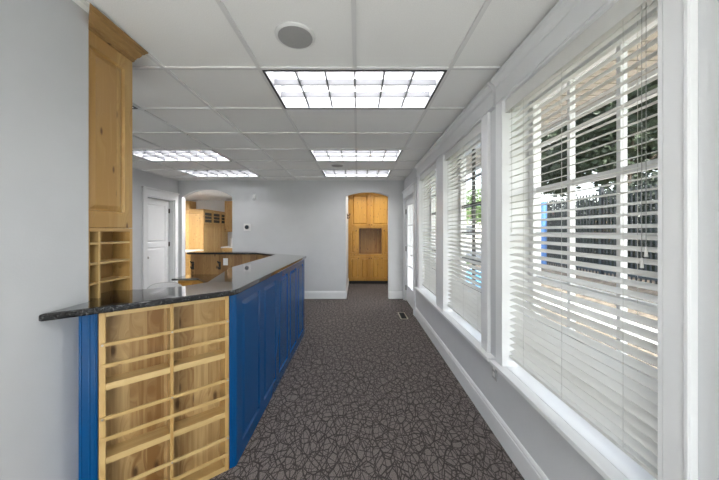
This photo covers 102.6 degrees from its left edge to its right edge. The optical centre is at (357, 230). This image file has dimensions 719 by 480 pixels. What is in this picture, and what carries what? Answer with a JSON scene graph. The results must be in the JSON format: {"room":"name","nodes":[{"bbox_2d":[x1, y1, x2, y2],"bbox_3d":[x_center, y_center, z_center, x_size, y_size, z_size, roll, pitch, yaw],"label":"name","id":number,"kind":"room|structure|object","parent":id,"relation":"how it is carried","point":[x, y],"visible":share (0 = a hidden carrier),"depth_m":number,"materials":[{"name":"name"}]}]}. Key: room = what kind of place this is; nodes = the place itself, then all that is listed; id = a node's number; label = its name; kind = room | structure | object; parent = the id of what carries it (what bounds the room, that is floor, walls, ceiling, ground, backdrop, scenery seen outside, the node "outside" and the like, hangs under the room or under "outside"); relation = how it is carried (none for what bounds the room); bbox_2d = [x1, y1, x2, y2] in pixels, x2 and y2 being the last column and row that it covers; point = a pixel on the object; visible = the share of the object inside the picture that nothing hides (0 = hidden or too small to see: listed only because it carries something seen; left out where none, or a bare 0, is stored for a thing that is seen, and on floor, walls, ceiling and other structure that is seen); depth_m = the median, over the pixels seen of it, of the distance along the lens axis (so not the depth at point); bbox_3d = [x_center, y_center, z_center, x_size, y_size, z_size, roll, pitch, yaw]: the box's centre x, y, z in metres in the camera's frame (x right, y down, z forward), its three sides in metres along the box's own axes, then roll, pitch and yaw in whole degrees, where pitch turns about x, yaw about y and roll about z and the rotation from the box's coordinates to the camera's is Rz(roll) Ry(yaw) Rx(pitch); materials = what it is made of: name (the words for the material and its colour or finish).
{"room":"office reception area","nodes":[
{"label":"office reception area","id":0,"kind":"room"},
{"bbox_2d":[0,0,87,479],"bbox_3d":[-1.530,0.134,-0.383,0.380,2.600,3.635,0,0,0],"label":"wall","id":1,"kind":"structure","parent":0,"point":[44,43],"depth_m":1.22,"materials":[{"name":"grey paint"}]},
{"bbox_2d":[88,3,147,227],"bbox_3d":[-1.453,-0.541,1.534,0.404,1.051,0.376,0,0,0],"label":"upper cabinet","id":2,"kind":"object","parent":1,"relation":"attached to","point":[111,52],"visible":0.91,"depth_m":1.56,"materials":[{"name":"brown wood"}]},
{"bbox_2d":[132,168,177,288],"bbox_3d":[-3.870,0.059,1.950,0.140,2.750,8.300,0,0,0],"label":"wall","id":3,"kind":"structure","parent":0,"point":[140,178],"depth_m":5.02,"materials":[{"name":"grey paint"}]},
{"bbox_2d":[141,186,179,288],"bbox_3d":[-3.848,0.322,5.575,0.185,2.225,1.034,0,0,0],"label":"door","id":4,"kind":"structure","parent":3,"relation":"in","point":[159,207],"depth_m":5.63,"materials":[{"name":"white paint"}]},
{"bbox_2d":[185,190,231,199],"bbox_3d":[-4.500,-1.085,8.110,4.960,0.030,3.780,0,0,0],"label":"ceiling","id":5,"kind":"structure","parent":0,"point":[205,194],"depth_m":8.93,"materials":[{"name":"paint"}]},
{"bbox_2d":[185,200,231,245],"bbox_3d":[-4.500,0.059,10.062,5.200,2.750,0.115,0,0,0],"label":"wall","id":6,"kind":"structure","parent":0,"point":[216,205],"depth_m":10.01,"materials":[{"name":"paint"}]},
{"bbox_2d":[185,201,195,208],"bbox_3d":[-6.000,-0.486,9.830,0.800,1.040,0.320,0,0,0],"label":"upper cabinet","id":7,"kind":"object","parent":6,"relation":"attached to","point":[188,204],"visible":0.07,"depth_m":9.68,"materials":[{"name":"brown wood"}]},
{"bbox_2d":[225,201,231,231],"bbox_3d":[-4.183,-0.486,9.812,0.565,1.040,0.356,0,0,0],"label":"upper cabinet","id":8,"kind":"object","parent":6,"relation":"attached to","point":[228,204],"visible":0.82,"depth_m":9.67,"materials":[{"name":"brown wood"}]},
{"bbox_2d":[178,181,403,298],"bbox_3d":[-2.940,0.059,6.160,8.320,2.750,0.120,0,0,0],"label":"wall","id":9,"kind":"structure","parent":0,"point":[303,218],"depth_m":6.10,"materials":[{"name":"grey paint"}]},
{"bbox_2d":[244,224,250,230],"bbox_3d":[-2.335,-0.081,6.084,0.150,0.150,0.032,0,0,0],"label":"thermostat","id":10,"kind":"object","parent":9,"relation":"attached to","point":[247,227],"visible":1,"depth_m":6.09,"materials":[{"name":"white plastic"}]},
{"bbox_2d":[304,291,345,298],"bbox_3d":[-1.451,1.353,6.092,2.402,0.163,0.016,0,0,0],"label":"baseboard","id":11,"kind":"structure","parent":9,"relation":"attached to","point":[307,294],"depth_m":6.08,"materials":[{"name":"white paint"}]},
{"bbox_2d":[389,291,401,298],"bbox_3d":[0.803,1.353,6.092,0.293,0.163,0.016,0,0,0],"label":"baseboard","id":12,"kind":"structure","parent":9,"relation":"attached to","point":[392,294],"depth_m":6.08,"materials":[{"name":"white paint"}]},
{"bbox_2d":[72,0,558,180],"bbox_3d":[-1.410,-1.083,1.950,4.780,0.029,8.300,0,0,0],"label":"ceiling","id":13,"kind":"structure","parent":0,"point":[201,83],"depth_m":1.87,"materials":[{"name":"tile"}]},
{"bbox_2d":[132,150,230,160],"bbox_3d":[-2.537,-1.120,4.105,1.231,0.108,0.602,0,0,0],"label":"ceiling light","id":14,"kind":"object","parent":13,"relation":"attached to","point":[151,155],"visible":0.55,"depth_m":4.20,"materials":[{"name":"white plastic"}]},
{"bbox_2d":[179,170,259,176],"bbox_3d":[-2.537,-1.120,5.364,1.231,0.108,0.602,0,0,0],"label":"ceiling light","id":15,"kind":"object","parent":13,"relation":"attached to","point":[198,173],"visible":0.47,"depth_m":5.46,"materials":[{"name":"white plastic"}]},
{"bbox_2d":[274,21,315,49],"bbox_3d":[-0.345,-1.077,1.600,0.224,0.012,0.224,0,0,0],"label":"ceiling speaker","id":16,"kind":"object","parent":13,"relation":"attached to","point":[293,35],"visible":1,"depth_m":1.58,"materials":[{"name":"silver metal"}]},
{"bbox_2d":[278,26,312,48],"bbox_3d":[-0.345,-1.077,1.600,0.188,0.010,0.188,0,0,0],"label":"grille","id":17,"kind":"object","parent":16,"relation":"attached to","point":[293,37],"depth_m":1.59,"materials":[{"name":"grey metal"}]},
{"bbox_2d":[331,164,343,166],"bbox_3d":[-0.333,-1.077,4.740,0.224,0.012,0.224,0,0,0],"label":"ceiling speaker","id":18,"kind":"object","parent":13,"relation":"attached to","point":[332,165],"visible":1,"depth_m":4.71,"materials":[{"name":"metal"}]},
{"bbox_2d":[262,70,446,108],"bbox_3d":[-0.018,-1.120,2.217,1.231,0.108,0.602,0,0,0],"label":"ceiling light","id":19,"kind":"object","parent":13,"relation":"attached to","point":[295,89],"visible":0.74,"depth_m":2.31,"materials":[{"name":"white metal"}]},
{"bbox_2d":[310,150,402,160],"bbox_3d":[-0.018,-1.120,4.105,1.231,0.108,0.602,0,0,0],"label":"ceiling light","id":20,"kind":"object","parent":13,"relation":"attached to","point":[319,155],"visible":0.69,"depth_m":4.20,"materials":[{"name":"white plastic"}]},
{"bbox_2d":[322,170,390,176],"bbox_3d":[-0.018,-1.120,5.364,1.231,0.108,0.602,0,0,0],"label":"ceiling light","id":21,"kind":"object","parent":13,"relation":"attached to","point":[327,173],"visible":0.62,"depth_m":5.46,"materials":[{"name":"white plastic"}]},
{"bbox_2d":[346,196,347,286],"bbox_3d":[-0.310,0.059,7.260,0.120,2.750,2.080,0,0,0],"label":"wall","id":22,"kind":"structure","parent":0,"point":[346,196],"depth_m":6.55,"materials":[{"name":"grey paint"}]},
{"bbox_2d":[209,284,524,479],"bbox_3d":[-2.975,1.494,3.900,8.450,0.120,12.600,0,0,0],"label":"floor","id":23,"kind":"structure","parent":0,"point":[365,393],"depth_m":2.26,"materials":[{"name":"carpet"}]},
{"bbox_2d":[99,296,228,479],"bbox_3d":[-1.030,0.910,1.584,0.583,1.047,0.133,0,0,-40],"label":"brochure rack","id":24,"kind":"object","parent":23,"relation":"on","point":[164,369],"visible":0.84,"depth_m":1.58,"materials":[{"name":"yellow wood"}]},
{"bbox_2d":[106,425,169,463],"bbox_3d":[-1.135,1.097,1.496,0.258,0.030,0.106,0,0,-40],"label":"shelf","id":25,"kind":"object","parent":24,"relation":"attached to","point":[123,446],"depth_m":1.49,"materials":[{"name":"yellow wood"}]},
{"bbox_2d":[106,363,169,389],"bbox_3d":[-1.135,0.744,1.496,0.258,0.030,0.106,0,0,-40],"label":"shelf","id":26,"kind":"object","parent":24,"relation":"attached to","point":[143,371],"depth_m":1.48,"materials":[{"name":"yellow wood"}]},
{"bbox_2d":[174,406,224,436],"bbox_3d":[-0.924,1.097,1.675,0.260,0.030,0.106,0,0,-40],"label":"shelf","id":27,"kind":"object","parent":24,"relation":"attached to","point":[192,420],"depth_m":1.67,"materials":[{"name":"yellow wood"}]},
{"bbox_2d":[174,349,224,371],"bbox_3d":[-0.924,0.744,1.675,0.260,0.030,0.106,0,0,-40],"label":"shelf","id":28,"kind":"object","parent":24,"relation":"attached to","point":[201,356],"depth_m":1.67,"materials":[{"name":"yellow wood"}]},
{"bbox_2d":[179,460,224,479],"bbox_3d":[-0.924,1.419,1.675,0.260,0.030,0.106,0,0,-40],"label":"shelf","id":29,"kind":"object","parent":24,"relation":"attached to","point":[212,470],"depth_m":1.69,"materials":[{"name":"yellow wood"}]},
{"bbox_2d":[147,282,181,288],"bbox_3d":[-2.002,0.969,3.010,0.544,0.931,0.572,0,0,-25],"label":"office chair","id":30,"kind":"object","parent":23,"relation":"on","point":[163,284],"visible":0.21,"depth_m":2.82,"materials":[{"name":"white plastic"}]},
{"bbox_2d":[185,252,190,274],"bbox_3d":[-4.815,0.994,7.732,0.970,0.880,0.636,0,0,0],"label":"base cabinet","id":31,"kind":"object","parent":23,"relation":"on","point":[187,256],"visible":0.02,"depth_m":7.45,"materials":[{"name":"brown wood"}]},
{"bbox_2d":[178,280,202,285],"bbox_3d":[-2.420,1.089,4.548,0.640,0.690,0.385,0,0,0],"label":"base cabinet","id":32,"kind":"object","parent":23,"relation":"on","point":[183,282],"visible":0.02,"depth_m":4.38,"materials":[{"name":"brown wood"}]},
{"bbox_2d":[171,274,219,282],"bbox_3d":[-2.020,0.729,4.272,1.520,0.030,0.944,0,0,0],"label":"countertop","id":33,"kind":"structure","parent":32,"relation":"on","point":[204,278],"depth_m":4.42,"materials":[{"name":"stone"}]},
{"bbox_2d":[79,254,303,479],"bbox_3d":[-1.400,0.908,3.359,1.671,1.051,3.967,0,0,-19],"label":"reception desk","id":34,"kind":"object","parent":23,"relation":"on","point":[266,319],"depth_m":2.01,"materials":[{"name":"blue paint"}]},
{"bbox_2d":[39,251,305,320],"bbox_3d":[-1.401,0.366,3.342,1.743,0.032,4.080,0,0,-19],"label":"countertop","id":35,"kind":"structure","parent":34,"relation":"on","point":[236,279],"depth_m":1.67,"materials":[{"name":"stone"}]},
{"bbox_2d":[88,228,131,300],"bbox_3d":[-1.500,0.168,1.581,0.310,0.365,0.282,0,0,0],"label":"cubby shelf","id":36,"kind":"object","parent":35,"relation":"on","point":[109,249],"visible":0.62,"depth_m":1.65,"materials":[{"name":"brown wood"}]},
{"bbox_2d":[223,258,227,264],"bbox_3d":[-2.172,0.506,4.742,0.075,0.115,0.010,0,0,0],"label":"outlet cover","id":37,"kind":"object","parent":34,"relation":"attached to","point":[225,260],"visible":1,"depth_m":4.74,"materials":[{"name":"white plastic"}]},
{"bbox_2d":[185,209,227,250],"bbox_3d":[-4.804,0.396,9.184,0.652,2.076,1.592,0,0,0],"label":"pantry cabinet","id":38,"kind":"object","parent":23,"relation":"on","point":[204,228],"visible":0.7,"depth_m":8.51,"materials":[{"name":"brown wood"}]},
{"bbox_2d":[221,248,231,250],"bbox_3d":[-3.553,0.994,9.685,1.775,0.880,0.610,0,0,0],"label":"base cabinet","id":39,"kind":"object","parent":23,"relation":"on","point":[222,249],"visible":0.08,"depth_m":9.38,"materials":[{"name":"brown wood"}]},
{"bbox_2d":[348,193,387,283],"bbox_3d":[0.346,0.184,7.958,1.190,2.500,0.433,0,0,0],"label":"tall cabinet","id":40,"kind":"object","parent":23,"relation":"on","point":[368,220],"visible":0.92,"depth_m":7.78,"materials":[{"name":"brown wood"}]},
{"bbox_2d":[398,312,407,318],"bbox_3d":[0.765,1.431,4.870,0.124,0.006,0.380,0,0,0],"label":"floor vent","id":41,"kind":"object","parent":23,"relation":"in","point":[402,315],"visible":1,"depth_m":4.88,"materials":[{"name":"beige"}]},
{"bbox_2d":[404,0,718,479],"bbox_3d":[1.100,0.059,1.950,0.240,2.750,8.300,0,0,0],"label":"wall","id":42,"kind":"structure","parent":0,"point":[558,460],"depth_m":0.83,"materials":[{"name":"grey paint"}]},
{"bbox_2d":[402,182,415,315],"bbox_3d":[1.058,0.306,5.455,0.245,2.255,1.260,0,0,0],"label":"door","id":43,"kind":"structure","parent":42,"relation":"in","point":[409,194],"depth_m":5.79,"materials":[{"name":"white paint"}]},
{"bbox_2d":[417,160,435,288],"bbox_3d":[1.083,0.010,4.048,0.255,1.773,1.124,0,0,0],"label":"window","id":44,"kind":"structure","parent":42,"relation":"in","point":[420,209],"depth_m":4.49,"materials":[{"name":"white paint"}]},
{"bbox_2d":[420,162,435,295],"bbox_3d":[1.017,-0.020,3.993,0.082,1.708,0.984,0,0,0],"label":"window blind","id":45,"kind":"object","parent":44,"relation":"attached to","point":[429,276],"visible":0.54,"depth_m":4.07,"materials":[{"name":"grey plastic"}]},
{"bbox_2d":[436,153,442,310],"bbox_3d":[0.968,0.011,3.357,0.025,1.772,0.257,0,0,0],"label":"trim","id":46,"kind":"structure","parent":42,"relation":"attached to","point":[439,161],"depth_m":3.35,"materials":[{"name":"white paint"}]},
{"bbox_2d":[414,82,495,176],"bbox_3d":[0.951,-0.965,3.348,0.058,0.178,2.625,0,0,0],"label":"trim","id":47,"kind":"structure","parent":42,"relation":"attached to","point":[483,102],"depth_m":2.58,"materials":[{"name":"white paint"}]},
{"bbox_2d":[415,287,495,361],"bbox_3d":[1.059,0.918,3.335,0.282,0.043,2.610,0,0,0],"label":"windowsill","id":48,"kind":"structure","parent":42,"relation":"attached to","point":[464,328],"depth_m":2.73,"materials":[{"name":"white paint"}]},
{"bbox_2d":[443,112,490,352],"bbox_3d":[1.083,0.010,2.672,0.255,1.773,1.110,0,0,0],"label":"window","id":49,"kind":"structure","parent":42,"relation":"in","point":[485,121],"depth_m":2.84,"materials":[{"name":"white paint"}]},
{"bbox_2d":[445,122,480,332],"bbox_3d":[1.017,-0.020,2.719,0.082,1.708,0.986,0,0,0],"label":"window blind","id":50,"kind":"object","parent":49,"relation":"attached to","point":[466,304],"visible":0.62,"depth_m":2.71,"materials":[{"name":"grey plastic"}]},
{"bbox_2d":[415,307,548,479],"bbox_3d":[0.972,1.353,1.317,0.016,0.163,7.035,0,0,0],"label":"baseboard","id":51,"kind":"structure","parent":42,"relation":"attached to","point":[529,469],"depth_m":2.09,"materials":[{"name":"white paint"}]},
{"bbox_2d":[492,366,496,381],"bbox_3d":[0.976,0.999,2.055,0.009,0.116,0.070,0,0,0],"label":"wall outlet","id":52,"kind":"object","parent":42,"relation":"attached to","point":[494,371],"visible":0.6,"depth_m":2.04,"materials":[{"name":"grey plastic"}]},
{"bbox_2d":[491,0,608,104],"bbox_3d":[0.951,-0.965,1.385,0.058,0.178,1.220,0,0,0],"label":"trim","id":53,"kind":"structure","parent":42,"relation":"attached to","point":[566,17],"depth_m":1.46,"materials":[{"name":"white paint"}]},
{"bbox_2d":[490,360,656,479],"bbox_3d":[1.059,0.918,1.387,0.282,0.043,1.235,0,0,0],"label":"trim","id":54,"kind":"structure","parent":42,"relation":"attached to","point":[604,456],"depth_m":1.29,"materials":[{"name":"white paint"}]},
{"bbox_2d":[496,0,697,479],"bbox_3d":[1.079,0.010,1.410,0.261,1.773,1.166,0,0,0],"label":"window","id":55,"kind":"structure","parent":42,"relation":"in","point":[677,20],"depth_m":0.90,"materials":[{"name":"white paint"}]},
{"bbox_2d":[505,0,657,479],"bbox_3d":[1.017,-0.020,1.411,0.082,1.708,0.986,0,0,0],"label":"window blind","id":56,"kind":"object","parent":55,"relation":"attached to","point":[623,410],"visible":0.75,"depth_m":1.24,"materials":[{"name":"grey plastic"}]},
{"bbox_2d":[466,31,657,173],"bbox_3d":[1.755,-1.276,4.026,1.070,0.180,10.052,0,0,0],"label":"soffit","id":57,"kind":"structure","parent":0,"point":[653,72],"depth_m":2.43,"materials":[{"name":"grey"}]},
{"label":"outside","id":58,"kind":"structure","parent":0,"visible":0},
{"bbox_3d":[25.000,1.814,45.000,110.000,0.240,150.000,0,0,0],"label":"ground","id":59,"kind":"structure","parent":58,"visible":0},
{"bbox_2d":[541,128,585,196],"bbox_3d":[9.488,-2.368,15.543,4.884,8.012,5.254,0,0,-15],"label":"leafy tree","id":60,"kind":"object","parent":59,"relation":"on","point":[550,175],"visible":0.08,"depth_m":14.22,"materials":[{"name":"green plant"}]},
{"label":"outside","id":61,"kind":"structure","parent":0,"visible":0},
{"bbox_2d":[466,267,657,344],"bbox_3d":[4.350,1.639,6.805,0.900,0.110,18.390,0,0,0],"label":"footpath","id":62,"kind":"structure","parent":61,"point":[594,310],"depth_m":5.27,"materials":[{"name":"concrete"}]},
{"bbox_2d":[466,268,480,291],"bbox_3d":[3.750,1.569,9.700,1.900,0.029,4.600,0,0,0],"label":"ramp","id":63,"kind":"object","parent":62,"relation":"on","point":[468,268],"visible":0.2,"depth_m":9.84,"materials":[{"name":"blue"}]},
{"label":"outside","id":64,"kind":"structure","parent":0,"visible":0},
{"bbox_2d":[466,242,480,257],"bbox_3d":[16.300,1.663,38.000,27.400,0.059,44.000,0,0,0],"label":"parking lot","id":65,"kind":"structure","parent":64,"point":[467,249],"depth_m":24.13,"materials":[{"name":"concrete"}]},
{"bbox_2d":[466,203,471,223],"bbox_3d":[8.541,-1.699,30.834,5.847,6.676,6.773,0,0,-39],"label":"leafy tree","id":66,"kind":"object","parent":65,"relation":"on","point":[467,213],"visible":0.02,"depth_m":29.73,"materials":[{"name":"green plant"}]},
{"bbox_2d":[466,183,480,226],"bbox_3d":[14.683,-2.070,32.908,5.680,7.416,6.139,0,0,0],"label":"leafy tree","id":67,"kind":"object","parent":65,"relation":"on","point":[468,198],"visible":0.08,"depth_m":33.03,"materials":[{"name":"green plant"}]},
{"bbox_2d":[466,221,480,241],"bbox_3d":[20.000,-1.166,46.000,19.000,5.600,11.200,0,0,0],"label":"building","id":68,"kind":"structure","parent":65,"relation":"on","point":[467,226],"depth_m":41.00,"materials":[{"name":"paint"}]},
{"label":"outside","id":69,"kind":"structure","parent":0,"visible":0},
{"bbox_2d":[468,263,657,329],"bbox_3d":[9.400,1.414,5.305,9.200,0.560,15.390,0,0,0],"label":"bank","id":70,"kind":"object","parent":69,"point":[632,288],"depth_m":6.55,"materials":[{"name":"soil"}]},
{"bbox_2d":[541,202,546,264],"bbox_3d":[5.900,0.129,9.150,0.200,2.090,0.200,0,0,0],"label":"post","id":71,"kind":"object","parent":70,"relation":"on","point":[543,207],"visible":0.37,"depth_m":9.06,"materials":[{"name":"blue paint"}]},
{"bbox_2d":[545,184,657,283],"bbox_3d":[6.100,-0.006,7.250,0.095,2.280,10.600,0,0,0],"label":"iron fence","id":72,"kind":"object","parent":70,"relation":"on","point":[601,189],"visible":0.16,"depth_m":7.13,"materials":[{"name":"black metal"}]},
{"bbox_2d":[546,86,657,196],"bbox_3d":[11.246,-2.748,11.716,5.665,7.792,4.884,0,0,11],"label":"leafy tree","id":73,"kind":"object","parent":70,"relation":"on","point":[631,152],"visible":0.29,"depth_m":11.48,"materials":[{"name":"green plant"}]},
{"bbox_2d":[548,171,657,271],"bbox_3d":[7.289,-0.119,7.757,1.226,2.715,11.375,0,0,0],"label":"hedge","id":74,"kind":"object","parent":70,"relation":"on","point":[650,181],"visible":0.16,"depth_m":8.03,"materials":[{"name":"green plant"}]},
{"bbox_2d":[627,79,657,150],"bbox_3d":[9.501,-2.913,7.249,5.879,8.121,4.916,0,0,31],"label":"leafy tree","id":75,"kind":"object","parent":70,"relation":"on","point":[653,109],"visible":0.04,"depth_m":8.79,"materials":[{"name":"green plant"}]},
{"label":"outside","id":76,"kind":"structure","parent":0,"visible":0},
{"bbox_2d":[541,307,657,390],"bbox_3d":[2.560,1.641,6.805,2.680,0.105,18.390,0,0,0],"label":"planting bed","id":77,"kind":"object","parent":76,"point":[632,345],"depth_m":4.30,"materials":[{"name":"soil"}]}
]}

